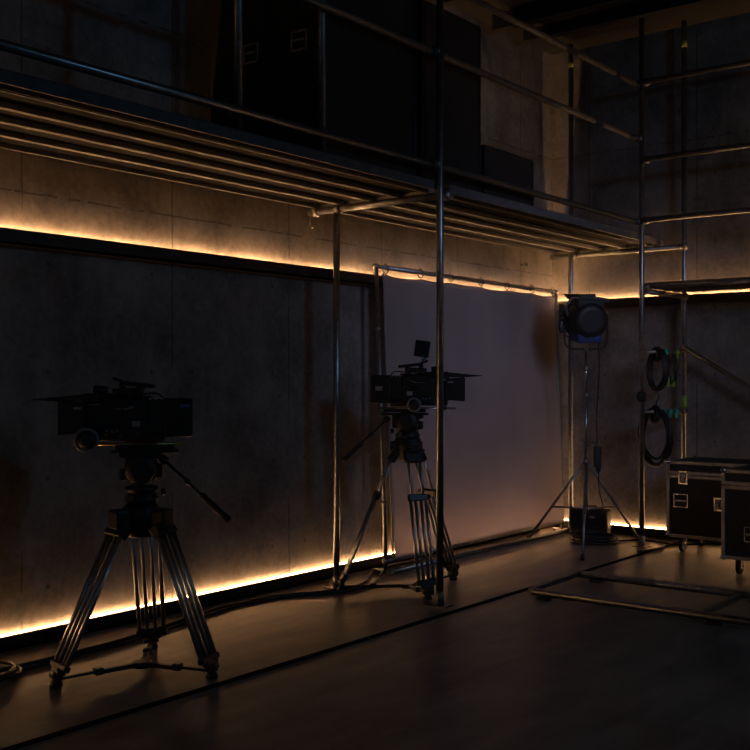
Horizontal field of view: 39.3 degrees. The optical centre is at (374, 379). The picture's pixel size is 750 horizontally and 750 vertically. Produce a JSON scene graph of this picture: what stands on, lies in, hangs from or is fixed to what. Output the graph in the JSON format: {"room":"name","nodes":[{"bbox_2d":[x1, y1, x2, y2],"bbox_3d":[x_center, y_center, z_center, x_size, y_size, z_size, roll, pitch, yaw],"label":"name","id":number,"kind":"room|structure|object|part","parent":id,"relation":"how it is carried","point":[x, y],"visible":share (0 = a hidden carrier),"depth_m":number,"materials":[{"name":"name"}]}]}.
{"room":"studio","nodes":[
{"label":"studio","id":0,"kind":"room"},
{"bbox_2d":[0,0,551,634],"bbox_3d":[-2.138,-0.910,5.893,0.200,4.820,12.800,0,0,38],"label":"wall","id":1,"kind":"structure","parent":0,"point":[253,352],"depth_m":6.89,"materials":[{"name":"concrete"}]},
{"bbox_2d":[0,227,499,290],"bbox_3d":[-2.433,-0.792,5.298,0.075,0.085,13.100,0,0,38],"label":"trim","id":2,"kind":"structure","parent":1,"relation":"attached to","point":[8,236],"depth_m":6.66,"materials":[{"name":"black metal"}]},
{"bbox_2d":[0,529,538,652],"bbox_3d":[-2.446,1.458,5.308,0.042,0.081,13.100,0,0,38],"label":"baseboard","id":3,"kind":"structure","parent":1,"relation":"attached to","point":[21,640],"depth_m":6.97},
{"bbox_2d":[0,552,394,637],"bbox_3d":[-2.058,1.416,5.805,0.014,0.012,12.360,0,0,38],"label":"light strip","id":4,"kind":"object","parent":3,"relation":"on","point":[98,615],"visible":0.6,"depth_m":6.94,"materials":[{"name":"beige plastic"}]},
{"bbox_2d":[0,527,749,749],"bbox_3d":[1.472,1.550,3.042,9.300,0.100,12.800,0,0,38],"label":"floor","id":5,"kind":"structure","parent":0,"point":[519,671],"depth_m":5.40,"materials":[{"name":"concrete"}]},
{"bbox_2d":[0,659,21,681],"bbox_3d":[-2.011,1.475,5.316,0.432,0.045,0.424,0,0,38],"label":"cable coil","id":6,"kind":"object","parent":5,"relation":"on","point":[3,677],"visible":1,"depth_m":5.31,"materials":[{"name":"black rubber"}]},
{"bbox_2d":[49,449,230,687],"bbox_3d":[-1.286,0.930,5.385,0.804,1.138,0.812,0,0,-38],"label":"camera tripod","id":7,"kind":"object","parent":5,"relation":"on","point":[141,517],"visible":1,"depth_m":5.34,"materials":[{"name":"black metal"}]},
{"bbox_3d":[-1.391,1.462,5.277,0.406,0.036,0.045,0,0,-40],"label":"spreader arm","id":8,"kind":"part","parent":7,"relation":"part of","materials":[{"name":"black metal"}]},
{"bbox_2d":[32,377,192,452],"bbox_3d":[-1.339,0.175,5.400,0.792,0.384,0.219,0,0,-8],"label":"camera","id":9,"kind":"object","parent":7,"relation":"on","point":[139,421],"visible":1,"depth_m":5.36,"materials":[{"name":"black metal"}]},
{"bbox_3d":[-1.420,0.138,5.393,0.160,0.221,0.120,0,0,-8],"label":"focus motor","id":10,"kind":"part","parent":9,"relation":"part of","materials":[{"name":"black plastic"}]},
{"bbox_3d":[-1.269,0.330,5.394,0.550,0.015,0.014,0,0,-8],"label":"support rod","id":11,"kind":"part","parent":9,"relation":"part of","materials":[{"name":"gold metal"}]},
{"bbox_3d":[-1.258,0.050,5.425,0.240,0.095,0.070,0,0,-8],"label":"handle","id":12,"kind":"part","parent":9,"relation":"part of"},
{"bbox_3d":[-1.218,0.223,5.355,0.040,0.028,0.003,0,0,-8],"label":"name plate","id":13,"kind":"part","parent":9,"relation":"part of","materials":[{"name":"metal"}]},
{"bbox_3d":[-1.277,0.330,5.453,0.550,0.015,0.014,0,0,-8],"label":"support rod","id":14,"kind":"part","parent":9,"relation":"part of","materials":[{"name":"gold metal"}]},
{"bbox_3d":[-1.262,0.334,5.425,0.448,0.046,0.100,0,0,-8],"label":"plate","id":15,"kind":"part","parent":9,"relation":"part of","materials":[{"name":"black metal"}]},
{"bbox_3d":[-1.304,0.736,5.350,0.096,0.152,0.165,0,0,-40],"label":"leg","id":16,"kind":"part","parent":7,"relation":"part of","materials":[{"name":"black metal"}]},
{"bbox_3d":[-1.208,0.725,5.432,0.200,0.170,0.200,0,0,38],"label":"crown","id":17,"kind":"part","parent":7,"relation":"part of","materials":[{"name":"black metal"}]},
{"bbox_3d":[-1.189,0.369,5.435,0.340,0.016,0.085,0,0,-8],"label":"sliding plate","id":18,"kind":"part","parent":7,"relation":"part of","materials":[{"name":"black metal"}]},
{"bbox_3d":[-1.228,1.462,5.663,0.045,0.036,0.393,0,0,-5],"label":"spreader arm","id":19,"kind":"part","parent":7,"relation":"part of","materials":[{"name":"black metal"}]},
{"bbox_3d":[-1.092,0.735,5.388,0.093,0.151,0.165,0,0,21],"label":"leg","id":20,"kind":"part","parent":7,"relation":"part of","materials":[{"name":"black metal"}]},
{"bbox_3d":[-1.098,0.579,5.447,0.026,0.037,0.036,0,0,-8],"label":"lock knob","id":21,"kind":"part","parent":7,"relation":"part of","materials":[{"name":"black metal"}]},
{"bbox_3d":[-1.007,1.462,5.356,0.365,0.036,0.045,0,0,21],"label":"spreader arm","id":22,"kind":"part","parent":7,"relation":"part of","materials":[{"name":"black metal"}]},
{"bbox_3d":[-0.993,0.493,5.381,0.242,0.219,0.118,0,0,38],"label":"pan handle","id":23,"kind":"part","parent":7,"relation":"part of","materials":[{"name":"black metal"}]},
{"bbox_2d":[0,561,407,671],"bbox_3d":[-1.582,1.490,5.902,0.287,0.020,6.507,0,0,37],"label":"cable","id":24,"kind":"object","parent":5,"relation":"on","point":[374,572],"visible":0.75,"depth_m":6.48,"materials":[{"name":"black rubber"}]},
{"bbox_2d":[1,561,419,675],"bbox_3d":[-1.493,1.476,5.895,0.312,0.050,6.608,0,0,37],"label":"cable","id":25,"kind":"object","parent":5,"relation":"on","point":[409,562],"visible":0.75,"depth_m":6.83,"materials":[{"name":"black rubber"}]},
{"bbox_2d":[0,542,677,749],"bbox_3d":[-0.945,1.498,4.951,0.045,0.004,12.800,0,0,38],"label":"trim","id":26,"kind":"structure","parent":5,"relation":"on","point":[152,704],"depth_m":5.35,"materials":[{"name":"black metal"}]},
{"bbox_2d":[0,0,679,608],"bbox_3d":[-1.034,-0.905,5.952,1.380,4.810,10.860,0,0,38],"label":"scaffold","id":27,"kind":"object","parent":5,"relation":"on","point":[237,109],"visible":0.93,"depth_m":7.27,"materials":[{"name":"metal"}]},
{"bbox_2d":[0,136,333,207],"bbox_3d":[-1.471,-1.290,6.234,0.250,0.054,3.760,0,0,38],"label":"plank","id":28,"kind":"object","parent":27,"relation":"on","point":[5,142],"visible":0.54,"depth_m":6.46,"materials":[{"name":"metal"}]},
{"bbox_2d":[0,122,368,204],"bbox_3d":[-1.270,-1.290,6.074,0.256,0.054,3.760,0,0,38],"label":"plank","id":29,"kind":"object","parent":27,"relation":"on","point":[6,130],"visible":0.54,"depth_m":6.21,"materials":[{"name":"metal"}]},
{"bbox_2d":[0,108,396,200],"bbox_3d":[-1.071,-1.290,5.917,0.240,0.054,3.760,0,0,38],"label":"plank","id":30,"kind":"object","parent":27,"relation":"on","point":[7,116],"visible":0.54,"depth_m":5.94,"materials":[{"name":"metal"}]},
{"bbox_2d":[0,89,433,197],"bbox_3d":[-0.870,-1.290,5.759,0.264,0.054,3.760,0,0,38],"label":"plank","id":31,"kind":"object","parent":27,"relation":"on","point":[9,100],"visible":0.54,"depth_m":5.66,"materials":[{"name":"metal"}]},
{"bbox_2d":[211,0,416,175],"bbox_3d":[-0.406,-1.938,6.910,0.978,1.245,0.980,0,0,38],"label":"equipment case","id":32,"kind":"object","parent":31,"relation":"on","point":[371,76],"visible":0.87,"depth_m":6.56,"materials":[{"name":"black metal"}]},
{"bbox_3d":[-0.783,-2.055,6.608,0.132,0.124,0.019,0,0,38],"label":"handle","id":33,"kind":"part","parent":32,"relation":"part of","materials":[{"name":"metal"}]},
{"bbox_3d":[-0.779,-2.055,6.613,0.108,0.100,0.008,0,0,38],"label":"handle dish","id":34,"kind":"part","parent":32,"relation":"part of","materials":[{"name":"silver metal"}]},
{"bbox_3d":[-0.457,-2.055,6.359,0.108,0.100,0.008,0,0,38],"label":"handle dish","id":35,"kind":"part","parent":32,"relation":"part of","materials":[{"name":"metal"}]},
{"bbox_3d":[-0.461,-2.055,6.354,0.132,0.124,0.019,0,0,38],"label":"handle","id":36,"kind":"part","parent":32,"relation":"part of","materials":[{"name":"metal"}]},
{"bbox_3d":[-0.022,-1.938,6.624,0.022,1.241,0.952,0,0,38],"label":"edge trim","id":37,"kind":"part","parent":32,"relation":"part of","materials":[{"name":"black metal"}]},
{"bbox_2d":[0,68,435,191],"bbox_3d":[-0.744,-1.295,5.608,0.100,0.060,3.680,0,0,38],"label":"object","id":38,"kind":"structure","parent":27,"relation":"attached to","point":[12,81],"depth_m":5.34,"materials":[{"name":"metal"}]},
{"bbox_3d":[-0.737,-2.320,5.650,0.048,1.980,0.048,0,0,38],"label":"guard post","id":39,"kind":"part","parent":27,"relation":"part of","materials":[{"name":"metal"}]},
{"bbox_3d":[-0.819,-1.430,5.457,0.048,0.048,10.350,0,0,38],"label":"guard rail","id":40,"kind":"part","parent":27,"relation":"part of","materials":[{"name":"metal"}]},
{"bbox_3d":[-0.314,-2.320,6.186,0.048,1.980,0.048,0,0,38],"label":"guard post","id":41,"kind":"part","parent":27,"relation":"part of","materials":[{"name":"metal"}]},
{"bbox_3d":[-0.277,1.450,7.571,0.130,0.100,0.130,0,0,38],"label":"plate","id":42,"kind":"part","parent":27,"relation":"part of","materials":[{"name":"metal"}]},
{"bbox_3d":[0.431,1.450,6.967,0.130,0.100,0.130,0,0,38],"label":"plate","id":43,"kind":"part","parent":27,"relation":"part of","materials":[{"name":"metal"}]},
{"bbox_2d":[340,209,569,254],"bbox_3d":[0.817,-1.290,9.131,0.250,0.054,3.595,0,0,38],"label":"plank","id":44,"kind":"object","parent":27,"relation":"on","point":[361,213],"visible":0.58,"depth_m":9.09,"materials":[{"name":"metal"}]},
{"bbox_3d":[-0.835,-2.180,5.438,0.048,0.048,10.300,0,0,38],"label":"guard rail","id":45,"kind":"part","parent":27,"relation":"part of","materials":[{"name":"metal"}]},
{"bbox_2d":[363,206,599,252],"bbox_3d":[1.019,-1.290,8.972,0.256,0.054,3.595,0,0,38],"label":"plank","id":46,"kind":"object","parent":27,"relation":"on","point":[390,210],"visible":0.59,"depth_m":8.92,"materials":[{"name":"metal"}]},
{"bbox_2d":[392,202,622,250],"bbox_3d":[1.218,-1.290,8.815,0.240,0.054,3.595,0,0,38],"label":"plank","id":47,"kind":"object","parent":27,"relation":"on","point":[419,207],"visible":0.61,"depth_m":8.75,"materials":[{"name":"metal"}]},
{"bbox_2d":[419,190,651,248],"bbox_3d":[1.418,-1.290,8.656,0.264,0.054,3.595,0,0,38],"label":"plank","id":48,"kind":"object","parent":27,"relation":"on","point":[453,204],"visible":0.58,"depth_m":8.57,"materials":[{"name":"metal"}]},
{"bbox_2d":[417,0,480,191],"bbox_3d":[0.159,-1.938,7.625,0.978,1.245,0.727,0,0,38],"label":"cabinet","id":49,"kind":"object","parent":48,"relation":"on","point":[462,38],"visible":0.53,"depth_m":7.32,"materials":[{"name":"black metal"}]},
{"bbox_2d":[481,145,533,205],"bbox_3d":[0.779,-1.518,8.120,0.618,0.405,0.712,0,0,38],"label":"equipment case","id":50,"kind":"object","parent":48,"relation":"on","point":[496,163],"visible":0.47,"depth_m":7.91,"materials":[{"name":"black metal"}]},
{"bbox_3d":[-0.835,-2.670,5.438,0.048,0.048,10.300,0,0,38],"label":"guard rail","id":51,"kind":"part","parent":27,"relation":"part of","materials":[{"name":"metal"}]},
{"bbox_2d":[444,185,662,246],"bbox_3d":[1.577,-1.295,8.547,0.100,0.060,3.570,0,0,38],"label":"beam","id":52,"kind":"structure","parent":27,"relation":"attached to","point":[459,193],"depth_m":8.18,"materials":[{"name":"metal"}]},
{"bbox_2d":[637,392,645,401],"bbox_3d":[2.398,0.150,9.457,0.072,0.090,0.096,0,0,38],"label":"clamp","id":53,"kind":"object","parent":27,"relation":"attached to","point":[641,396],"visible":1,"depth_m":9.43,"materials":[{"name":"black metal"}]},
{"bbox_3d":[2.405,1.450,9.467,0.130,0.100,0.130,0,0,38],"label":"plate","id":54,"kind":"part","parent":27,"relation":"part of","materials":[{"name":"metal"}]},
{"bbox_2d":[337,411,459,599],"bbox_3d":[0.172,0.858,7.625,0.746,1.281,0.811,0,0,18],"label":"camera tripod","id":55,"kind":"object","parent":5,"relation":"on","point":[407,446],"visible":0.98,"depth_m":7.41,"materials":[{"name":"black metal"}]},
{"bbox_3d":[-0.013,1.462,7.479,0.421,0.036,0.045,0,0,-6],"label":"spreader arm","id":56,"kind":"part","parent":55,"relation":"part of","materials":[{"name":"black metal"}]},
{"bbox_3d":[-0.002,0.360,7.468,0.228,0.212,0.044,0,0,-11],"label":"pan handle","id":57,"kind":"part","parent":55,"relation":"part of","materials":[{"name":"black metal"}]},
{"bbox_3d":[0.137,0.512,7.495,0.088,0.155,0.132,0,0,-6],"label":"leg","id":58,"kind":"part","parent":55,"relation":"part of","materials":[{"name":"black metal"}]},
{"bbox_3d":[0.214,0.242,7.508,0.340,0.016,0.085,0,0,7],"label":"sliding plate","id":59,"kind":"part","parent":55,"relation":"part of","materials":[{"name":"black metal"}]},
{"bbox_3d":[0.234,0.490,7.505,0.200,0.170,0.200,0,0,38],"label":"crown","id":60,"kind":"part","parent":55,"relation":"part of","materials":[{"name":"black metal"}]},
{"bbox_3d":[0.268,0.511,7.418,0.132,0.153,0.078,0,0,-21],"label":"leg","id":61,"kind":"part","parent":55,"relation":"part of","materials":[{"name":"black metal"}]},
{"bbox_3d":[0.299,1.462,7.338,0.045,0.036,0.304,0,0,-21],"label":"spreader arm","id":62,"kind":"part","parent":55,"relation":"part of","materials":[{"name":"black metal"}]},
{"bbox_3d":[0.302,0.513,7.577,0.132,0.155,0.090,0,0,43],"label":"leg","id":63,"kind":"part","parent":55,"relation":"part of","materials":[{"name":"black metal"}]},
{"bbox_2d":[370,340,481,411],"bbox_3d":[0.365,-0.029,7.474,0.792,0.516,0.219,0,0,7],"label":"camera","id":64,"kind":"object","parent":55,"relation":"on","point":[413,390],"visible":0.92,"depth_m":7.44,"materials":[{"name":"black metal"}]},
{"bbox_3d":[0.284,-0.078,7.499,0.240,0.095,0.070,0,0,7],"label":"handle","id":65,"kind":"part","parent":64,"relation":"part of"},
{"bbox_3d":[0.288,0.206,7.498,0.448,0.046,0.100,0,0,7],"label":"plate","id":66,"kind":"part","parent":64,"relation":"part of","materials":[{"name":"black metal"}]},
{"bbox_3d":[0.295,0.202,7.467,0.550,0.015,0.014,0,0,7],"label":"support rod","id":67,"kind":"part","parent":64,"relation":"part of","materials":[{"name":"metal"}]},
{"bbox_2d":[414,340,430,357],"bbox_3d":[0.336,-0.222,7.472,0.122,0.130,0.024,0,0,7],"label":"monitor","id":68,"kind":"object","parent":64,"relation":"on","point":[422,348],"depth_m":7.46,"materials":[{"name":"black plastic"}]},
{"bbox_3d":[0.446,0.009,7.468,0.160,0.221,0.120,0,0,7],"label":"focus motor","id":69,"kind":"part","parent":64,"relation":"part of","materials":[{"name":"black plastic"}]},
{"bbox_3d":[0.417,1.462,7.699,0.045,0.036,0.451,0,0,43],"label":"spreader arm","id":70,"kind":"part","parent":55,"relation":"part of","materials":[{"name":"black metal"}]},
{"bbox_2d":[373,263,568,574],"bbox_3d":[0.954,0.294,9.262,0.185,2.411,2.942,0,0,38],"label":"frame","id":71,"kind":"object","parent":5,"relation":"on","point":[556,530],"visible":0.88,"depth_m":8.43,"materials":[{"name":"metal"}]},
{"bbox_3d":[0.047,0.295,8.143,0.136,2.372,0.035,0,0,38],"label":"post","id":72,"kind":"part","parent":71,"relation":"part of","materials":[{"name":"metal"}]},
{"bbox_3d":[0.904,-0.880,9.308,0.035,0.046,2.930,0,0,38],"label":"rail","id":73,"kind":"part","parent":71,"relation":"part of","materials":[{"name":"metal"}]},
{"bbox_2d":[382,263,563,558],"bbox_3d":[0.949,0.236,9.286,0.156,2.309,2.788,0,0,38],"label":"cloth","id":74,"kind":"object","parent":71,"relation":"hanging from","point":[503,456],"visible":0.83,"depth_m":9.30,"materials":[{"name":"white fabric"}]},
{"bbox_3d":[0.966,1.400,9.253,0.035,0.036,2.880,0,0,38],"label":"rail","id":75,"kind":"part","parent":71,"relation":"part of","materials":[{"name":"metal"}]},
{"bbox_3d":[1.002,1.480,9.224,0.039,0.040,2.920,0,0,38],"label":"floor rail","id":76,"kind":"part","parent":71,"relation":"part of","materials":[{"name":"metal"}]},
{"bbox_3d":[1.824,0.305,10.410,0.116,2.351,0.035,0,0,38],"label":"post","id":77,"kind":"part","parent":71,"relation":"part of","materials":[{"name":"metal"}]},
{"bbox_2d":[526,351,638,559],"bbox_3d":[1.774,0.620,9.511,0.924,1.755,1.311,0,0,38],"label":"stand","id":78,"kind":"object","parent":5,"relation":"on","point":[585,463],"visible":0.96,"depth_m":9.45,"materials":[{"name":"metal"}]},
{"bbox_3d":[1.653,1.117,9.627,0.574,0.751,0.026,0,0,34],"label":"leg","id":79,"kind":"part","parent":78,"relation":"part of","materials":[{"name":"metal"}]},
{"bbox_2d":[558,294,609,350],"bbox_3d":[1.880,-0.526,9.512,0.451,0.532,0.461,0,0,0],"label":"lamp","id":80,"kind":"object","parent":78,"relation":"on","point":[584,317],"visible":1,"depth_m":9.33,"materials":[{"name":"black metal"}]},
{"bbox_3d":[1.704,-0.574,9.622,0.003,0.254,0.146,0,0,-7],"label":"barn door","id":81,"kind":"part","parent":80,"relation":"part of","materials":[{"name":"black metal"}]},
{"bbox_3d":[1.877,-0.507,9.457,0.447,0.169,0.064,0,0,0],"label":"tilt knob","id":82,"kind":"part","parent":80,"relation":"part of","materials":[{"name":"black metal"}]},
{"bbox_3d":[1.881,-0.765,9.614,0.280,0.054,0.105,0,0,-7],"label":"barn door","id":83,"kind":"part","parent":80,"relation":"part of","materials":[{"name":"black metal"}]},
{"bbox_2d":[596,343,603,521],"bbox_3d":[2.056,0.422,9.588,0.064,1.805,0.385,0,0,14],"label":"cable","id":84,"kind":"object","parent":80,"relation":"hanging from","point":[598,343],"visible":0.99,"depth_m":9.46,"materials":[{"name":"black rubber"}]},
{"bbox_3d":[1.811,1.117,9.083,0.026,0.754,0.731,0,0,13],"label":"leg","id":85,"kind":"part","parent":78,"relation":"part of","materials":[{"name":"metal"}]},
{"bbox_2d":[587,442,600,471],"bbox_3d":[1.970,0.690,9.448,0.127,0.271,0.050,0,0,0],"label":"power adapter","id":86,"kind":"object","parent":78,"relation":"hanging from","point":[597,449],"visible":1,"depth_m":9.42,"materials":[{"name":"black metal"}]},
{"bbox_3d":[2.192,1.117,9.625,0.640,0.752,0.026,0,0,-30],"label":"leg","id":87,"kind":"part","parent":78,"relation":"part of","materials":[{"name":"metal"}]},
{"bbox_2d":[570,505,610,533],"bbox_3d":[2.074,1.353,10.121,0.370,0.292,0.174,0,0,26],"label":"box","id":88,"kind":"object","parent":5,"relation":"on","point":[604,524],"visible":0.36,"depth_m":10.04,"materials":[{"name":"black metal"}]},
{"bbox_2d":[571,530,618,544],"bbox_3d":[2.026,1.452,9.665,0.435,0.092,0.436,0,0,38],"label":"cable coil","id":89,"kind":"object","parent":5,"relation":"on","point":[591,537],"visible":0.96,"depth_m":9.54,"materials":[{"name":"black rubber"}]},
{"bbox_2d":[528,570,749,625],"bbox_3d":[2.428,1.464,6.664,2.970,0.071,0.850,0,0,38],"label":"frame","id":90,"kind":"object","parent":5,"relation":"on","point":[714,619],"visible":1,"depth_m":7.05,"materials":[{"name":"metal"}]},
{"bbox_2d":[618,539,720,544],"bbox_3d":[3.050,1.489,9.479,1.706,0.020,0.241,0,0,23],"label":"cable","id":91,"kind":"object","parent":5,"relation":"on","point":[625,539],"visible":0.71,"depth_m":9.65,"materials":[{"name":"black rubber"}]},
{"bbox_2d":[637,542,709,552],"bbox_3d":[2.637,1.490,9.399,0.931,0.018,0.158,0,0,-32],"label":"cable","id":92,"kind":"object","parent":5,"relation":"on","point":[663,546],"visible":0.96,"depth_m":9.46,"materials":[{"name":"black rubber"}]},
{"bbox_2d":[638,21,749,542],"bbox_3d":[3.574,-0.905,8.844,2.892,4.810,0.609,0,0,38],"label":"scaffold tower","id":93,"kind":"object","parent":5,"relation":"on","point":[684,349],"depth_m":9.50,"materials":[{"name":"metal"}]},
{"bbox_3d":[2.549,0.505,9.542,0.077,0.570,0.423,0,0,-27],"label":"cable coil","id":94,"kind":"part","parent":93,"relation":"part of","materials":[{"name":"black rubber"}]},
{"bbox_3d":[2.569,-0.023,9.553,0.071,0.579,0.262,0,0,-25],"label":"cable coil","id":95,"kind":"part","parent":93,"relation":"part of","materials":[{"name":"black rubber"}]},
{"bbox_2d":[667,409,672,417],"bbox_3d":[2.699,0.306,9.617,0.036,0.084,0.052,0,0,-25],"label":"cable tie","id":96,"kind":"object","parent":93,"relation":"attached to","point":[670,410],"visible":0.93,"depth_m":9.60,"materials":[{"name":"teal plastic"}]},
{"bbox_3d":[2.727,-0.094,9.629,0.118,0.308,0.081,0,0,38],"label":"cable coil","id":97,"kind":"part","parent":93,"relation":"part of","materials":[{"name":"rubber"}]},
{"bbox_2d":[673,409,678,417],"bbox_3d":[2.764,0.306,9.646,0.036,0.084,0.052,0,0,-25],"label":"cable tie","id":98,"kind":"object","parent":93,"relation":"attached to","point":[676,410],"visible":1,"depth_m":9.63,"materials":[{"name":"teal plastic"}]},
{"bbox_3d":[3.472,-1.430,8.567,2.710,0.048,0.048,0,0,38],"label":"guard rail","id":99,"kind":"part","parent":93,"relation":"part of","materials":[{"name":"metal"}]},
{"bbox_3d":[3.472,-1.975,8.567,2.710,0.048,0.048,0,0,38],"label":"guard rail","id":100,"kind":"part","parent":93,"relation":"part of","materials":[{"name":"metal"}]},
{"bbox_3d":[3.472,-2.670,8.567,2.710,0.048,0.048,0,0,38],"label":"guard rail","id":101,"kind":"part","parent":93,"relation":"part of","materials":[{"name":"metal"}]},
{"bbox_2d":[654,283,749,290],"bbox_3d":[3.557,-0.839,8.748,2.500,0.055,0.210,0,0,38],"label":"plank","id":102,"kind":"object","parent":93,"relation":"on","point":[745,284],"visible":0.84,"depth_m":9.27,"materials":[{"name":"metal"}]},
{"bbox_3d":[3.616,-0.839,8.822,2.500,0.055,0.022,0,0,38],"label":"rail","id":103,"kind":"part","parent":102,"relation":"part of","materials":[{"name":"metal"}]},
{"bbox_2d":[673,287,749,292],"bbox_3d":[3.691,-0.839,8.917,2.500,0.055,0.210,0,0,38],"label":"plank","id":104,"kind":"object","parent":93,"relation":"on","point":[733,288],"visible":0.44,"depth_m":9.52,"materials":[{"name":"metal"}]},
{"bbox_2d":[665,455,749,551],"bbox_3d":[3.115,1.092,9.060,1.026,0.812,0.666,0,0,38],"label":"road case","id":105,"kind":"object","parent":5,"relation":"on","point":[693,484],"visible":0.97,"depth_m":9.00,"materials":[{"name":"black laminate"}]},
{"bbox_3d":[2.634,1.040,9.047,0.132,0.122,0.018,0,0,38],"label":"handle","id":106,"kind":"part","parent":105,"relation":"part of","materials":[{"name":"metal"}]},
{"bbox_3d":[2.635,1.040,9.048,0.108,0.100,0.008,0,0,38],"label":"handle dish","id":107,"kind":"part","parent":105,"relation":"part of","materials":[{"name":"metal"}]},
{"bbox_3d":[3.121,1.089,9.067,1.004,0.541,0.624,0,0,38],"label":"trim","id":108,"kind":"part","parent":105,"relation":"part of","materials":[{"name":"metal"}]},
{"bbox_3d":[3.121,0.757,9.067,1.004,0.115,0.624,0,0,38],"label":"lid trim","id":109,"kind":"part","parent":105,"relation":"part of","materials":[{"name":"metal"}]},
{"bbox_3d":[3.121,0.755,9.067,0.988,0.107,0.608,0,0,38],"label":"lid","id":110,"kind":"part","parent":105,"relation":"part of","materials":[{"name":"black laminate"}]},
{"bbox_3d":[2.893,1.050,8.842,0.056,0.086,0.012,0,0,38],"label":"latch dish","id":111,"kind":"part","parent":105,"relation":"part of","materials":[{"name":"metal"}]},
{"bbox_2d":[720,462,749,573],"bbox_3d":[3.247,1.085,8.013,1.026,0.828,0.666,0,0,38],"label":"road case","id":112,"kind":"object","parent":5,"relation":"on","point":[735,481],"visible":1,"depth_m":8.03,"materials":[{"name":"black laminate"}]},
{"bbox_3d":[3.253,0.745,8.020,1.004,0.120,0.624,0,0,38],"label":"lid trim","id":113,"kind":"part","parent":112,"relation":"part of","materials":[{"name":"metal"}]},
{"bbox_3d":[3.253,1.092,8.020,1.004,0.566,0.624,0,0,38],"label":"trim","id":114,"kind":"part","parent":112,"relation":"part of","materials":[{"name":"metal"}]},
{"bbox_3d":[3.253,0.743,8.020,0.988,0.112,0.608,0,0,38],"label":"lid","id":115,"kind":"part","parent":112,"relation":"part of","materials":[{"name":"black laminate"}]},
{"bbox_3d":[2.852,1.170,7.933,0.132,0.122,0.018,0,0,38],"label":"handle","id":116,"kind":"part","parent":112,"relation":"part of","materials":[{"name":"metal"}]},
{"bbox_3d":[2.853,1.170,7.933,0.108,0.100,0.008,0,0,38],"label":"handle dish","id":117,"kind":"part","parent":112,"relation":"part of","materials":[{"name":"silver metal"}]},
{"bbox_2d":[452,0,749,54],"bbox_3d":[1.472,-3.420,3.042,9.300,0.200,12.800,0,0,38],"label":"ceiling","id":118,"kind":"structure","parent":0,"point":[720,9],"depth_m":9.64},
{"bbox_2d":[444,0,466,5],"bbox_3d":[4.092,-3.260,6.198,8.900,0.120,0.100,0,0,38],"label":"trim","id":119,"kind":"structure","parent":118,"relation":"attached to","point":[446,2],"depth_m":8.90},
{"bbox_2d":[492,0,633,32],"bbox_3d":[4.588,-3.250,6.826,8.900,0.140,0.100,0,0,38],"label":"trim","id":120,"kind":"structure","parent":118,"relation":"attached to","point":[549,10],"depth_m":9.20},
{"bbox_2d":[523,0,718,43],"bbox_3d":[4.929,-3.270,7.257,8.900,0.100,0.100,0,0,38],"label":"trim","id":121,"kind":"structure","parent":118,"relation":"attached to","point":[652,7],"depth_m":9.42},
{"bbox_2d":[552,12,749,528],"bbox_3d":[5.402,-0.910,8.018,9.300,4.820,0.200,0,0,38],"label":"wall","id":122,"kind":"structure","parent":0,"point":[605,162],"depth_m":10.03,"materials":[{"name":"concrete"}]},
{"bbox_2d":[554,520,720,542],"bbox_3d":[5.248,1.458,7.985,8.700,0.081,0.042,0,0,38],"label":"baseboard","id":123,"kind":"structure","parent":122,"relation":"attached to","point":[618,529],"depth_m":10.06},
{"bbox_2d":[564,519,665,529],"bbox_3d":[5.192,1.416,8.034,8.550,0.012,0.014,0,0,38],"label":"light strip","id":124,"kind":"object","parent":123,"relation":"on","point":[564,519],"visible":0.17,"depth_m":10.13,"materials":[{"name":"beige plastic"}]},
{"bbox_2d":[558,291,749,309],"bbox_3d":[5.238,-0.752,7.972,8.700,0.085,0.075,0,0,38],"label":"trim","id":125,"kind":"structure","parent":122,"relation":"attached to","point":[728,296],"depth_m":9.82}
]}

